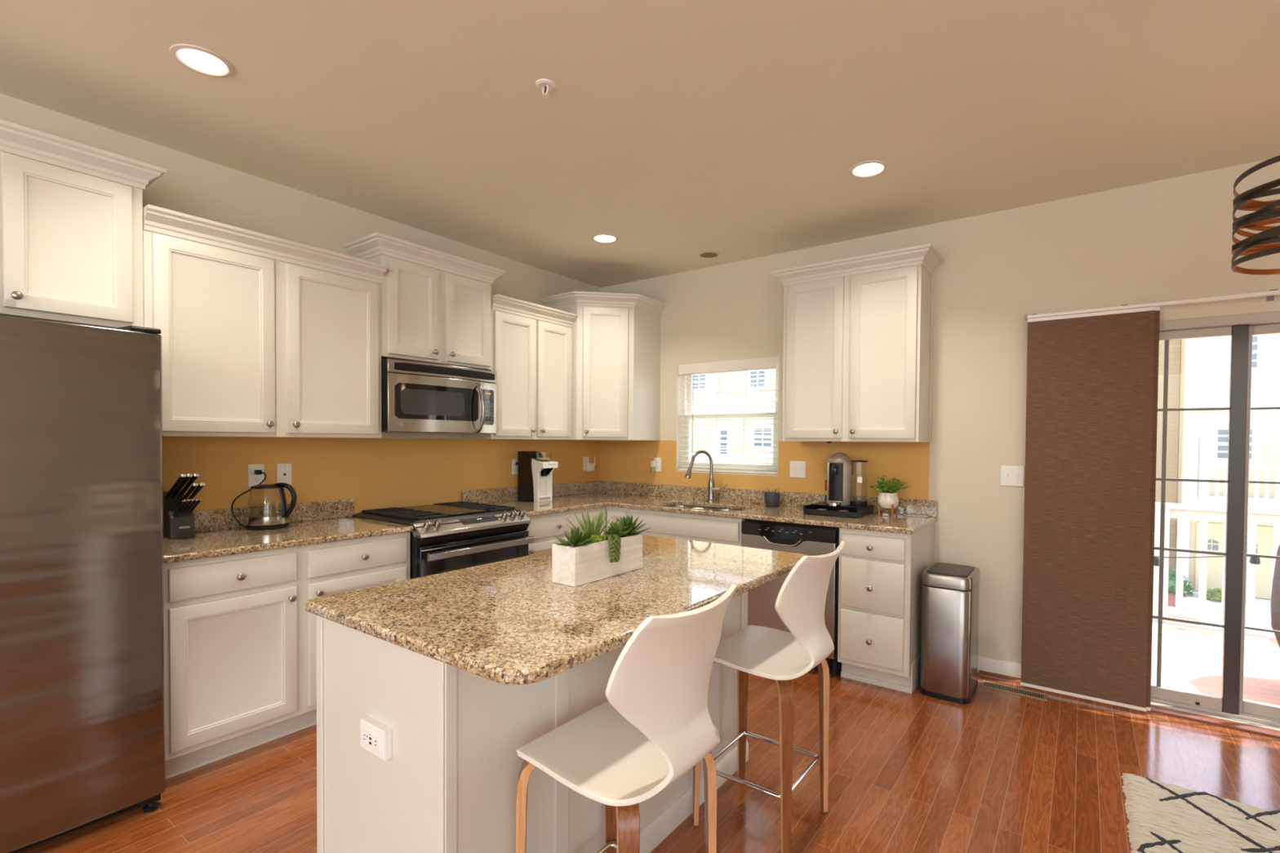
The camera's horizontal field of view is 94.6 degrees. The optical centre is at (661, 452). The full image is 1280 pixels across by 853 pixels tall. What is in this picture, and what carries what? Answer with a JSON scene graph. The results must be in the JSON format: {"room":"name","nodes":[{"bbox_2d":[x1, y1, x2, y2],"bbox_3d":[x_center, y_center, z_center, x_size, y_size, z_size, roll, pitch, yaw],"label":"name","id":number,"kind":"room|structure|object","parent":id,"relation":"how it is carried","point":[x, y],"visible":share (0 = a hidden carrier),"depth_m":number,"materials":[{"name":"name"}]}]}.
{"room":"kitchen","nodes":[
{"label":"kitchen","id":0,"kind":"room"},
{"bbox_2d":[0,93,599,517],"bbox_3d":[-2.877,-0.055,2.116,0.150,2.718,8.100,1,1,36],"label":"wall","id":1,"kind":"structure","parent":0,"point":[394,469],"depth_m":3.30,"materials":[{"name":"paint"}]},
{"bbox_2d":[0,119,167,328],"bbox_3d":[-2.515,-0.842,2.151,0.367,0.675,1.042,1,1,36],"label":"upper cabinet","id":2,"kind":"object","parent":1,"relation":"attached to","point":[71,212],"visible":0.94,"depth_m":2.26,"materials":[{"name":"paint"}]},
{"bbox_2d":[248,464,264,487],"bbox_3d":[-2.103,0.119,3.067,0.008,0.117,0.072,1,1,36],"label":"wall outlet","id":3,"kind":"object","parent":1,"relation":"attached to","point":[254,479],"visible":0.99,"depth_m":3.06,"materials":[{"name":"white plastic"}]},
{"bbox_2d":[253,476,260,482],"bbox_3d":[-2.102,0.139,3.067,0.002,0.028,0.032,1,1,36],"label":"receptacle","id":4,"kind":"object","parent":3,"relation":"attached to","point":[255,479],"depth_m":3.07,"materials":[{"name":"white plastic"}]},
{"bbox_2d":[142,204,387,438],"bbox_3d":[-1.954,-0.551,2.945,0.367,0.948,1.023,1,1,36],"label":"upper cabinet","id":5,"kind":"object","parent":1,"relation":"attached to","point":[264,335],"visible":0.95,"depth_m":2.79,"materials":[{"name":"paint"}]},
{"bbox_2d":[192,498,353,532],"bbox_3d":[-2.116,0.330,3.042,0.019,0.101,1.052,1,1,36],"label":"backsplash","id":6,"kind":"structure","parent":1,"relation":"attached to","point":[223,518],"depth_m":3.11,"materials":[{"name":"stone"}]},
{"bbox_2d":[276,463,292,484],"bbox_3d":[-2.026,0.118,3.176,0.007,0.117,0.072,1,1,36],"label":"outlet","id":7,"kind":"object","parent":1,"relation":"attached to","point":[283,470],"visible":0.84,"depth_m":3.17,"materials":[{"name":"white plastic"}]},
{"bbox_2d":[342,231,505,370],"bbox_3d":[-1.436,-0.873,3.661,0.367,0.655,0.879,1,1,36],"label":"upper cabinet","id":8,"kind":"object","parent":1,"relation":"attached to","point":[436,305],"visible":0.94,"depth_m":3.52,"materials":[{"name":"paint"}]},
{"bbox_2d":[381,358,496,433],"bbox_3d":[-1.403,-0.325,3.645,0.456,0.404,0.744,1,1,36],"label":"microwave","id":9,"kind":"object","parent":8,"relation":"attached to","point":[417,397],"visible":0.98,"depth_m":3.47,"materials":[{"name":"silver metal"}]},
{"bbox_2d":[511,458,517,474],"bbox_3d":[-1.099,0.106,4.473,0.008,0.117,0.072,1,1,36],"label":"wall outlet","id":10,"kind":"object","parent":1,"relation":"attached to","point":[514,468],"visible":0.68,"depth_m":4.46,"materials":[{"name":"white plastic"}]},
{"bbox_2d":[462,293,577,439],"bbox_3d":[-1.000,-0.570,4.281,0.367,0.948,0.757,1,1,36],"label":"upper cabinet","id":11,"kind":"object","parent":1,"relation":"attached to","point":[531,343],"visible":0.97,"depth_m":4.16,"materials":[{"name":"paint"}]},
{"bbox_2d":[462,480,599,503],"bbox_3d":[-0.964,0.308,4.655,0.019,0.101,1.408,1,1,36],"label":"backsplash","id":12,"kind":"structure","parent":1,"relation":"attached to","point":[506,494],"depth_m":4.42,"materials":[{"name":"stone"}]},
{"bbox_2d":[582,456,589,470],"bbox_3d":[-0.647,0.093,5.107,0.008,0.117,0.072,1,1,36],"label":"wall outlet","id":13,"kind":"object","parent":1,"relation":"attached to","point":[585,459],"visible":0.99,"depth_m":5.09,"materials":[{"name":"white plastic"}]},
{"bbox_2d":[586,457,595,471],"bbox_3d":[-0.609,0.101,5.107,0.046,0.125,0.070,1,1,36],"label":"plug","id":14,"kind":"object","parent":1,"relation":"attached to","point":[589,467],"visible":1,"depth_m":5.09,"materials":[{"name":"white plastic"}]},
{"bbox_2d":[0,0,1279,288],"bbox_3d":[-0.242,-1.419,0.215,6.600,0.120,8.100,1,1,36],"label":"ceiling","id":15,"kind":"structure","parent":0,"point":[677,131],"depth_m":2.36,"materials":[{"name":"paint"}]},
{"bbox_2d":[169,43,234,77],"bbox_3d":[-1.643,-1.401,2.115,0.184,0.008,0.184,1,1,36],"label":"recessed light","id":16,"kind":"object","parent":15,"relation":"in","point":[200,60],"visible":1,"depth_m":2.11,"materials":[{"name":"beige plastic"}]},
{"bbox_2d":[177,48,226,73],"bbox_3d":[-1.643,-1.404,2.115,0.141,0.002,0.141,1,1,36],"label":"diffuser","id":17,"kind":"object","parent":16,"relation":"attached to","point":[199,60],"depth_m":2.11,"materials":[{"name":"beige plastic"}]},
{"bbox_2d":[535,78,555,97],"bbox_3d":[-0.440,-1.377,2.243,0.076,0.042,0.076,1,1,36],"label":"sprinkler","id":18,"kind":"object","parent":15,"relation":"attached to","point":[543,84],"visible":1,"depth_m":2.24,"materials":[{"name":"white plastic"}]},
{"bbox_2d":[591,233,618,243],"bbox_3d":[-0.374,-1.427,3.935,0.184,0.008,0.184,1,1,36],"label":"recessed light","id":19,"kind":"object","parent":15,"relation":"in","point":[598,237],"visible":1,"depth_m":3.93,"materials":[{"name":"beige plastic"}]},
{"bbox_2d":[594,235,615,241],"bbox_3d":[-0.374,-1.429,3.935,0.141,0.002,0.141,1,1,36],"label":"diffuser","id":20,"kind":"object","parent":19,"relation":"attached to","point":[597,237],"depth_m":3.93,"materials":[{"name":"beige plastic"}]},
{"bbox_2d":[698,251,719,257],"bbox_3d":[0.346,-1.428,4.262,0.150,0.006,0.150,1,1,36],"label":"ceiling speaker","id":21,"kind":"object","parent":15,"relation":"attached to","point":[704,254],"visible":1,"depth_m":4.25},
{"bbox_2d":[848,160,888,177],"bbox_3d":[1.022,-1.397,2.913,0.184,0.008,0.184,1,1,36],"label":"recessed light","id":22,"kind":"object","parent":15,"relation":"in","point":[870,168],"visible":1,"depth_m":2.90,"materials":[{"name":"beige plastic"}]},
{"bbox_2d":[853,163,883,175],"bbox_3d":[1.022,-1.399,2.913,0.141,0.002,0.141,1,1,36],"label":"diffuser","id":23,"kind":"object","parent":22,"relation":"attached to","point":[859,169],"depth_m":2.91,"materials":[{"name":"beige plastic"}]},
{"bbox_2d":[1231,155,1279,275],"bbox_3d":[2.095,-0.993,1.882,0.384,0.760,0.384,1,1,36],"label":"pendant lamp","id":24,"kind":"object","parent":15,"relation":"hanging from","point":[1266,242],"visible":1,"depth_m":1.93,"materials":[{"name":"brown metal"}]},
{"bbox_2d":[16,662,1279,852],"bbox_3d":[-0.289,1.419,0.233,6.600,0.120,8.010,1,1,36],"label":"floor","id":25,"kind":"structure","parent":0,"point":[998,771],"depth_m":2.38,"materials":[{"name":"brown wood"}]},
{"bbox_2d":[0,315,165,852],"bbox_3d":[-2.353,0.423,1.983,0.812,1.775,0.911,1,1,36],"label":"refrigerator","id":26,"kind":"object","parent":25,"relation":"on","point":[82,741],"visible":1,"depth_m":1.96,"materials":[{"name":"metal"}]},
{"bbox_2d":[164,532,409,779],"bbox_3d":[-1.860,0.857,2.866,0.656,0.880,1.044,1,1,36],"label":"base cabinet","id":27,"kind":"object","parent":25,"relation":"on","point":[240,644],"visible":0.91,"depth_m":2.52,"materials":[{"name":"paint"}]},
{"bbox_2d":[163,498,413,563],"bbox_3d":[-1.865,0.350,2.862,0.637,0.130,1.052,1,1,36],"label":"countertop","id":28,"kind":"structure","parent":27,"relation":"on","point":[217,533],"depth_m":2.88,"materials":[{"name":"stone"}]},
{"bbox_2d":[163,491,194,539],"bbox_3d":[-2.228,0.284,2.714,0.162,0.202,0.090,1,1,36],"label":"knife block","id":29,"kind":"object","parent":28,"relation":"on","point":[175,526],"visible":0.68,"depth_m":2.67,"materials":[{"name":"grey wood"}]},
{"bbox_2d":[164,473,186,497],"bbox_3d":[-2.191,0.157,2.654,0.265,0.133,0.023,1,1,36],"label":"knife","id":30,"kind":"object","parent":29,"relation":"in","point":[182,477],"visible":0.98,"depth_m":2.63,"materials":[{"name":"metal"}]},
{"bbox_2d":[173,499,186,514],"bbox_3d":[-2.147,0.250,2.622,0.179,0.095,0.014,1,1,36],"label":"steak knife","id":31,"kind":"object","parent":29,"relation":"in","point":[183,501],"visible":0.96,"depth_m":2.60,"materials":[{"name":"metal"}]},
{"bbox_2d":[170,473,192,497],"bbox_3d":[-2.178,0.157,2.671,0.265,0.133,0.023,1,1,36],"label":"knife","id":32,"kind":"object","parent":29,"relation":"in","point":[188,476],"visible":0.95,"depth_m":2.65,"materials":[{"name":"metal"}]},
{"bbox_2d":[176,498,190,514],"bbox_3d":[-2.139,0.250,2.633,0.179,0.095,0.014,1,1,36],"label":"steak knife","id":33,"kind":"object","parent":29,"relation":"in","point":[188,500],"visible":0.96,"depth_m":2.61,"materials":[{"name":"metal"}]},
{"bbox_2d":[176,483,198,506],"bbox_3d":[-2.133,0.196,2.650,0.256,0.130,0.022,1,1,36],"label":"carving knife","id":34,"kind":"object","parent":29,"relation":"in","point":[193,486],"visible":0.73,"depth_m":2.61,"materials":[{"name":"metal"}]},
{"bbox_2d":[180,498,194,514],"bbox_3d":[-2.131,0.249,2.645,0.179,0.095,0.014,1,1,36],"label":"steak knife","id":35,"kind":"object","parent":29,"relation":"in","point":[191,501],"visible":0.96,"depth_m":2.62,"materials":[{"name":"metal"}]},
{"bbox_2d":[177,473,199,497],"bbox_3d":[-2.164,0.157,2.691,0.265,0.133,0.023,1,1,36],"label":"knife","id":36,"kind":"object","parent":29,"relation":"in","point":[195,476],"visible":0.94,"depth_m":2.67,"materials":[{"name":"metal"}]},
{"bbox_2d":[184,498,198,513],"bbox_3d":[-2.122,0.249,2.657,0.179,0.095,0.014,1,1,36],"label":"steak knife","id":37,"kind":"object","parent":29,"relation":"in","point":[195,500],"visible":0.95,"depth_m":2.63,"materials":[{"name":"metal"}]},
{"bbox_2d":[188,498,202,513],"bbox_3d":[-2.114,0.249,2.669,0.179,0.095,0.014,1,1,36],"label":"steak knife","id":38,"kind":"object","parent":29,"relation":"in","point":[199,500],"visible":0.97,"depth_m":2.65,"materials":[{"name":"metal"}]},
{"bbox_2d":[186,482,204,504],"bbox_3d":[-2.119,0.195,2.669,0.256,0.130,0.022,1,1,36],"label":"carving knife","id":39,"kind":"object","parent":29,"relation":"in","point":[201,485],"visible":0.58,"depth_m":2.62,"materials":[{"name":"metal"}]},
{"bbox_2d":[231,469,297,530],"bbox_3d":[-1.983,0.237,2.998,0.274,0.290,0.187,0,1,-6],"label":"electric kettle","id":40,"kind":"object","parent":28,"relation":"on","point":[264,521],"visible":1,"depth_m":2.96,"materials":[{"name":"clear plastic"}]},
{"bbox_2d":[352,501,534,579],"bbox_3d":[-1.289,0.813,3.567,0.730,0.950,0.774,1,1,36],"label":"gas range","id":41,"kind":"object","parent":25,"relation":"on","point":[448,536],"visible":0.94,"depth_m":3.35,"materials":[{"name":"black metal"}]},
{"bbox_2d":[352,507,520,525],"bbox_3d":[-1.338,0.364,3.596,0.602,0.021,0.773,1,1,36],"label":"cooktop","id":42,"kind":"object","parent":41,"relation":"in","point":[405,516],"depth_m":3.40,"materials":[{"name":"glass"}]},
{"bbox_2d":[315,591,748,852],"bbox_3d":[-0.320,0.882,2.116,0.660,0.881,1.479,1,1,36],"label":"kitchen island","id":43,"kind":"object","parent":25,"relation":"on","point":[448,784],"visible":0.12,"depth_m":1.52,"materials":[{"name":"paint"}]},
{"bbox_2d":[360,715,391,760],"bbox_3d":[-0.718,0.717,1.480,0.112,0.072,0.025,1,1,36],"label":"island outlet","id":44,"kind":"object","parent":43,"relation":"attached to","point":[375,736],"visible":1,"depth_m":1.46,"materials":[{"name":"white plastic"}]},
{"bbox_2d":[362,728,378,751],"bbox_3d":[-0.724,0.717,1.472,0.072,0.036,0.004,1,1,36],"label":"receptacle","id":45,"kind":"object","parent":44,"relation":"attached to","point":[370,736],"depth_m":1.47,"materials":[{"name":"white plastic"}]},
{"bbox_2d":[305,534,808,684],"bbox_3d":[-0.195,0.429,2.020,0.908,0.030,1.536,1,1,36],"label":"island countertop","id":46,"kind":"structure","parent":43,"relation":"on","point":[506,622],"depth_m":1.63,"materials":[{"name":"stone"}]},
{"bbox_2d":[551,507,651,586],"bbox_3d":[-0.210,0.298,2.011,0.194,0.231,0.426,1,1,36],"label":"succulent planter","id":47,"kind":"object","parent":46,"relation":"on","point":[588,556],"visible":1,"depth_m":1.93,"materials":[{"name":"white wood"}]},
{"bbox_2d":[526,509,586,555],"bbox_3d":[-0.942,0.839,4.152,0.656,0.880,0.596,1,1,36],"label":"base cabinet","id":48,"kind":"object","parent":25,"relation":"on","point":[542,527],"visible":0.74,"depth_m":3.92,"materials":[{"name":"paint"}]},
{"bbox_2d":[586,506,629,535],"bbox_3d":[-0.459,0.832,4.682,0.825,0.880,0.825,1,1,36],"label":"base cabinet","id":49,"kind":"object","parent":25,"relation":"on","point":[615,513],"visible":0.11,"depth_m":4.33,"materials":[{"name":"paint"}]},
{"bbox_2d":[462,480,937,534],"bbox_3d":[0.162,0.346,3.864,2.772,0.130,1.427,1,1,36],"label":"countertop","id":50,"kind":"structure","parent":49,"relation":"on","point":[571,496],"depth_m":4.19,"materials":[{"name":"stone"}]},
{"bbox_2d":[515,451,557,502],"bbox_3d":[-0.935,0.174,4.419,0.325,0.377,0.146,1,1,36],"label":"coffee maker","id":51,"kind":"object","parent":50,"relation":"on","point":[535,471],"visible":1,"depth_m":4.37,"materials":[{"name":"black plastic"}]},
{"bbox_2d":[539,495,551,502],"bbox_3d":[-0.868,0.342,4.374,0.042,0.043,0.107,1,1,36],"label":"drip tray","id":52,"kind":"object","parent":51,"relation":"attached to","point":[542,498],"depth_m":4.38,"materials":[{"name":"white plastic"}]},
{"bbox_2d":[666,505,742,511],"bbox_3d":[0.287,0.497,4.171,0.748,0.181,0.400,1,1,36],"label":"sink","id":53,"kind":"object","parent":50,"relation":"in","point":[676,506],"visible":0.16,"depth_m":4.36,"materials":[{"name":"metal"}]},
{"bbox_2d":[684,449,728,502],"bbox_3d":[0.338,0.176,4.427,0.321,0.391,0.144,0,1,0],"label":"kitchen faucet","id":54,"kind":"object","parent":50,"relation":"on","point":[712,489],"visible":1,"depth_m":4.44,"materials":[{"name":"silver metal"}]},
{"bbox_2d":[706,475,715,502],"bbox_3d":[0.380,0.271,4.470,0.062,0.200,0.062,1,1,36],"label":"faucet","id":55,"kind":"object","parent":54,"relation":"on","point":[711,485],"depth_m":4.45,"materials":[{"name":"silver metal"}]},
{"bbox_2d":[764,487,779,506],"bbox_3d":[0.783,0.311,4.167,0.110,0.137,0.110,1,1,36],"label":"plant pot","id":56,"kind":"object","parent":50,"relation":"on","point":[771,499],"visible":1,"depth_m":4.13,"materials":[{"name":"grey metal"}]},
{"bbox_2d":[824,472,826,502],"bbox_3d":[1.126,0.258,3.990,0.037,0.255,0.037,1,1,36],"label":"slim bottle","id":57,"kind":"object","parent":50,"relation":"on","point":[825,482],"visible":0.23,"depth_m":3.98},
{"bbox_2d":[803,502,873,518],"bbox_3d":[1.133,0.361,3.763,0.348,0.058,0.318,1,1,36],"label":"tray","id":58,"kind":"object","parent":50,"relation":"on","point":[857,512],"visible":0.91,"depth_m":3.71,"materials":[{"name":"black plastic"}]},
{"bbox_2d":[826,452,868,506],"bbox_3d":[1.172,0.168,3.757,0.247,0.338,0.230,1,1,36],"label":"coffee machine","id":59,"kind":"object","parent":50,"relation":"on","point":[839,467],"visible":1,"depth_m":3.74,"materials":[{"name":"silver metal"}]},
{"bbox_2d":[870,475,907,517],"bbox_3d":[1.410,0.270,3.670,0.234,0.248,0.226,1,1,36],"label":"ribbed planter","id":60,"kind":"object","parent":50,"relation":"on","point":[887,500],"visible":1,"depth_m":3.63,"materials":[{"name":"white ceramic"}]},
{"bbox_2d":[903,514,928,517],"bbox_3d":[1.578,0.390,3.664,0.150,0.011,0.033,1,1,42],"label":"charging cable","id":61,"kind":"object","parent":50,"relation":"on","point":[923,516],"visible":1,"depth_m":3.66,"materials":[{"name":"white plastic"}]},
{"bbox_2d":[515,583,737,852],"bbox_3d":[-0.078,0.832,1.461,0.450,1.009,0.458,1,1,36],"label":"bar stool","id":62,"kind":"object","parent":25,"relation":"on","point":[654,725],"visible":1,"depth_m":1.34,"materials":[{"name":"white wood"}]},
{"bbox_2d":[629,508,746,546],"bbox_3d":[0.299,0.846,4.245,0.913,0.880,0.656,1,1,36],"label":"base cabinet","id":63,"kind":"object","parent":25,"relation":"on","point":[704,528],"visible":0.09,"depth_m":3.96,"materials":[{"name":"paint"}]},
{"bbox_2d":[692,541,844,852],"bbox_3d":[0.395,0.823,2.115,0.450,1.009,0.458,1,1,36],"label":"bar stool","id":64,"kind":"object","parent":25,"relation":"on","point":[779,655],"visible":0.96,"depth_m":2.00,"materials":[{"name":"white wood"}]},
{"bbox_2d":[741,519,840,676],"bbox_3d":[0.926,0.866,3.800,0.617,0.868,0.620,1,1,36],"label":"dishwasher","id":65,"kind":"object","parent":25,"relation":"on","point":[807,540],"visible":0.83,"depth_m":3.56,"materials":[{"name":"black metal"}]},
{"bbox_2d":[837,523,934,693],"bbox_3d":[1.340,0.868,3.502,0.393,0.880,0.656,1,1,36],"label":"base cabinet","id":66,"kind":"object","parent":25,"relation":"on","point":[880,584],"visible":0.94,"depth_m":3.26,"materials":[{"name":"paint"}]},
{"bbox_2d":[920,562,979,703],"bbox_3d":[1.610,0.979,3.287,0.248,0.672,0.373,1,1,36],"label":"trash can","id":67,"kind":"object","parent":25,"relation":"on","point":[949,621],"visible":1,"depth_m":3.14,"materials":[{"name":"metal"}]},
{"bbox_2d":[980,680,1048,701],"bbox_3d":[1.949,1.315,3.265,0.315,0.005,0.094,1,1,36],"label":"floor vent","id":68,"kind":"object","parent":25,"relation":"in","point":[1035,695],"visible":1,"depth_m":3.26,"materials":[{"name":"brown metal"}]},
{"bbox_2d":[1120,773,1279,852],"bbox_3d":[2.257,1.350,1.132,2.124,0.020,1.767,1,1,36],"label":"area rug","id":69,"kind":"object","parent":25,"relation":"on","point":[1163,817],"visible":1,"depth_m":2.11,"materials":[{"name":"grey fabric"}]},
{"bbox_2d":[599,159,1279,664],"bbox_3d":[2.058,-0.045,3.476,6.300,2.718,0.150,1,1,36],"label":"wall","id":70,"kind":"structure","parent":0,"point":[1170,239],"depth_m":3.49,"materials":[{"name":"paint"}]},
{"bbox_2d":[538,291,666,440],"bbox_3d":[-0.460,-0.657,4.728,0.722,1.113,0.722,1,1,36],"label":"upper cabinet","id":71,"kind":"object","parent":70,"relation":"attached to","point":[616,336],"visible":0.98,"depth_m":4.53,"materials":[{"name":"paint"}]},
{"bbox_2d":[653,457,661,471],"bbox_3d":[-0.032,0.100,4.874,0.072,0.117,0.008,1,1,36],"label":"wall outlet","id":72,"kind":"object","parent":70,"relation":"attached to","point":[658,460],"visible":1,"depth_m":4.87,"materials":[{"name":"white plastic"}]},
{"bbox_2d":[650,460,655,471],"bbox_3d":[-0.068,0.113,4.870,0.038,0.093,0.036,1,1,36],"label":"air freshener","id":73,"kind":"object","parent":72,"relation":"attached to","point":[652,462],"visible":1,"depth_m":4.86,"materials":[{"name":"white plastic"}]},
{"bbox_2d":[676,355,779,475],"bbox_3d":[0.525,-0.274,4.559,0.885,0.868,0.134,1,1,36],"label":"window","id":74,"kind":"structure","parent":70,"relation":"in","point":[680,388],"depth_m":4.67,"materials":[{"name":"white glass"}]},
{"bbox_2d":[678,356,778,474],"bbox_3d":[0.503,-0.276,4.531,0.865,0.853,0.060,1,1,36],"label":"window blind","id":75,"kind":"object","parent":74,"relation":"attached to","point":[768,362],"visible":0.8,"depth_m":4.51,"materials":[{"name":"white plastic"}]},
{"bbox_2d":[599,480,937,517],"bbox_3d":[0.571,0.323,4.436,2.772,0.101,0.018,1,1,36],"label":"backsplash","id":76,"kind":"structure","parent":70,"relation":"attached to","point":[906,506],"depth_m":4.40,"materials":[{"name":"stone"}]},
{"bbox_2d":[790,461,805,478],"bbox_3d":[0.961,0.119,4.160,0.118,0.117,0.014,1,1,36],"label":"switch plate","id":77,"kind":"object","parent":70,"relation":"attached to","point":[797,468],"visible":1,"depth_m":4.16,"materials":[{"name":"white plastic"}]},
{"bbox_2d":[770,243,943,442],"bbox_3d":[1.219,-0.626,3.748,0.976,1.113,0.367,1,1,36],"label":"upper cabinet","id":78,"kind":"object","parent":70,"relation":"attached to","point":[858,349],"visible":1,"depth_m":3.60,"materials":[{"name":"paint"}]},
{"bbox_2d":[977,655,1021,678],"bbox_3d":[1.895,1.263,3.509,0.482,0.100,0.015,1,1,36],"label":"baseboard","id":79,"kind":"structure","parent":70,"relation":"attached to","point":[984,664],"depth_m":3.44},
{"bbox_2d":[978,670,1021,684],"bbox_3d":[1.979,1.304,3.421,0.242,0.022,0.033,1,1,36],"label":"trim","id":80,"kind":"structure","parent":70,"relation":"attached to","point":[992,675],"depth_m":3.42,"materials":[{"name":"brown wood"}]},
{"bbox_2d":[1000,465,1024,486],"bbox_3d":[2.023,0.135,3.402,0.118,0.117,0.014,1,1,36],"label":"switch plate","id":81,"kind":"object","parent":70,"relation":"attached to","point":[1011,476],"visible":1,"depth_m":3.40,"materials":[{"name":"white plastic"}]},
{"bbox_2d":[1024,288,1279,320],"bbox_3d":[2.821,-0.737,2.768,1.898,0.040,0.100,1,1,36],"label":"track","id":82,"kind":"object","parent":70,"relation":"attached to","point":[1270,295],"visible":0.87,"depth_m":2.93,"materials":[{"name":"white plastic"}]},
{"bbox_2d":[1020,306,1155,711],"bbox_3d":[2.252,0.287,3.141,0.548,2.050,0.010,1,1,36],"label":"curtain","id":83,"kind":"object","parent":82,"relation":"hanging from","point":[1091,375],"visible":1,"depth_m":3.13,"materials":[{"name":"brown fabric"}]},
{"bbox_2d":[1146,306,1159,711],"bbox_3d":[2.274,0.286,3.145,0.552,2.048,0.010,1,1,36],"label":"curtain","id":84,"kind":"object","parent":82,"relation":"hanging from","point":[1157,308],"visible":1,"depth_m":2.99,"materials":[{"name":"brown fabric"}]},
{"bbox_2d":[1146,705,1279,738],"bbox_3d":[2.804,1.324,2.839,1.778,0.017,0.050,1,1,36],"label":"trim","id":85,"kind":"structure","parent":70,"relation":"attached to","point":[1204,719],"depth_m":2.89,"materials":[{"name":"brown wood"}]},
{"bbox_2d":[1150,311,1279,731],"bbox_3d":[2.873,0.333,2.906,1.778,2.004,0.160,1,1,36],"label":"door","id":86,"kind":"structure","parent":70,"relation":"in","point":[1232,706],"depth_m":2.91,"materials":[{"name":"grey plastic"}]},
{"label":"outside","id":87,"kind":"structure","parent":0,"visible":0},
{"bbox_2d":[1151,620,1279,706],"bbox_3d":[4.055,1.404,3.477,4.800,0.050,2.120,1,1,36],"label":"floor","id":88,"kind":"structure","parent":87,"point":[1191,665],"depth_m":3.76,"materials":[{"name":"white concrete"}]},
{"bbox_2d":[1152,502,1279,628],"bbox_3d":[4.635,0.893,4.273,4.850,0.950,0.120,1,1,36],"label":"deck railing","id":89,"kind":"object","parent":88,"relation":"on","point":[1182,512],"visible":0.22,"depth_m":4.56,"materials":[{"name":"white wood"}]},
{"bbox_2d":[1153,556,1159,566],"bbox_3d":[3.925,0.858,4.681,0.030,0.071,0.059,1,1,36],"label":"string lights","id":90,"kind":"object","parent":89,"relation":"hanging from","point":[1156,558],"depth_m":4.66,"materials":[{"name":"black plastic"}]},
{"bbox_2d":[1153,557,1159,566],"bbox_3d":[3.925,0.883,4.681,0.060,0.106,0.058,1,1,36],"label":"socket","id":91,"kind":"object","parent":90,"relation":"attached to","point":[1156,559],"depth_m":4.66,"materials":[{"name":"grey glass"}]},
{"bbox_2d":[1164,555,1225,558],"bbox_3d":[4.105,0.800,4.551,0.345,0.051,0.059,1,1,36],"label":"string lights","id":92,"kind":"object","parent":89,"relation":"hanging from","point":[1212,556],"depth_m":4.56,"materials":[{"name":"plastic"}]},
{"bbox_2d":[1246,555,1260,567],"bbox_3d":[4.370,0.804,4.362,0.070,0.077,0.059,1,1,36],"label":"string lights","id":93,"kind":"object","parent":89,"relation":"hanging from","point":[1255,560],"depth_m":4.34,"materials":[{"name":"black plastic"}]},
{"bbox_2d":[1248,556,1260,567],"bbox_3d":[4.381,0.808,4.354,0.060,0.106,0.058,1,1,36],"label":"socket","id":94,"kind":"object","parent":93,"relation":"attached to","point":[1253,560],"depth_m":4.34,"materials":[{"name":"grey glass"}]},
{"bbox_2d":[1152,622,1279,653],"bbox_3d":[4.040,1.356,4.384,0.720,0.012,0.340,1,1,36],"label":"door mat","id":95,"kind":"object","parent":88,"relation":"on","point":[1215,637],"visible":0.81,"depth_m":4.35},
{"bbox_2d":[1270,544,1279,648],"bbox_3d":[3.814,0.827,3.256,0.624,1.110,0.618,1,1,36],"label":"patio chair","id":96,"kind":"object","parent":88,"relation":"on","point":[1275,595],"visible":1,"depth_m":3.42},
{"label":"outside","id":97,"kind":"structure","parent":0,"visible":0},
{"bbox_2d":[1183,590,1275,635],"bbox_3d":[-0.582,4.410,5.332,80.000,0.300,90.000,1,1,36],"label":"ground","id":98,"kind":"structure","parent":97,"point":[1262,606],"depth_m":15.60,"materials":[{"name":"white concrete"}]},
{"bbox_2d":[690,368,775,464],"bbox_3d":[3.837,-1.870,29.494,10.500,11.400,9.600,1,1,36],"label":"townhouse","id":99,"kind":"structure","parent":98,"relation":"on","point":[771,375],"depth_m":26.57,"materials":[{"name":"beige"}]},
{"bbox_2d":[1167,591,1199,625],"bbox_3d":[13.723,4.133,16.494,1.700,0.040,4.400,1,1,36],"label":"planting bed","id":100,"kind":"object","parent":98,"relation":"on","point":[1171,597],"depth_m":15.87,"materials":[{"name":"white"}]},
{"bbox_2d":[1168,567,1194,595],"bbox_3d":[15.054,3.750,17.381,1.003,0.748,1.004,1,1,36],"label":"flowering shrub","id":101,"kind":"object","parent":100,"relation":"on","point":[1171,579],"visible":0.34,"depth_m":17.19,"materials":[{"name":"green plant"}]},
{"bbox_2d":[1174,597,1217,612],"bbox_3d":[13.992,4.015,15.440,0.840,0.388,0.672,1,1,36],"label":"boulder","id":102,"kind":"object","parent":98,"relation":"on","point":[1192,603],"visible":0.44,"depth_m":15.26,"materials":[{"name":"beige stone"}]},
{"bbox_2d":[1196,586,1222,602],"bbox_3d":[15.691,3.981,16.543,0.837,0.378,0.927,0,1,-15],"label":"hedge","id":103,"kind":"object","parent":98,"relation":"on","point":[1215,595],"visible":0.35,"depth_m":16.55,"materials":[{"name":"green plant"}]},
{"bbox_2d":[1155,333,1279,599],"bbox_3d":[20.141,-1.526,17.829,10.600,11.400,9.640,1,1,36],"label":"townhouse","id":104,"kind":"structure","parent":98,"relation":"on","point":[1199,368],"depth_m":17.33,"materials":[{"name":"beige"}]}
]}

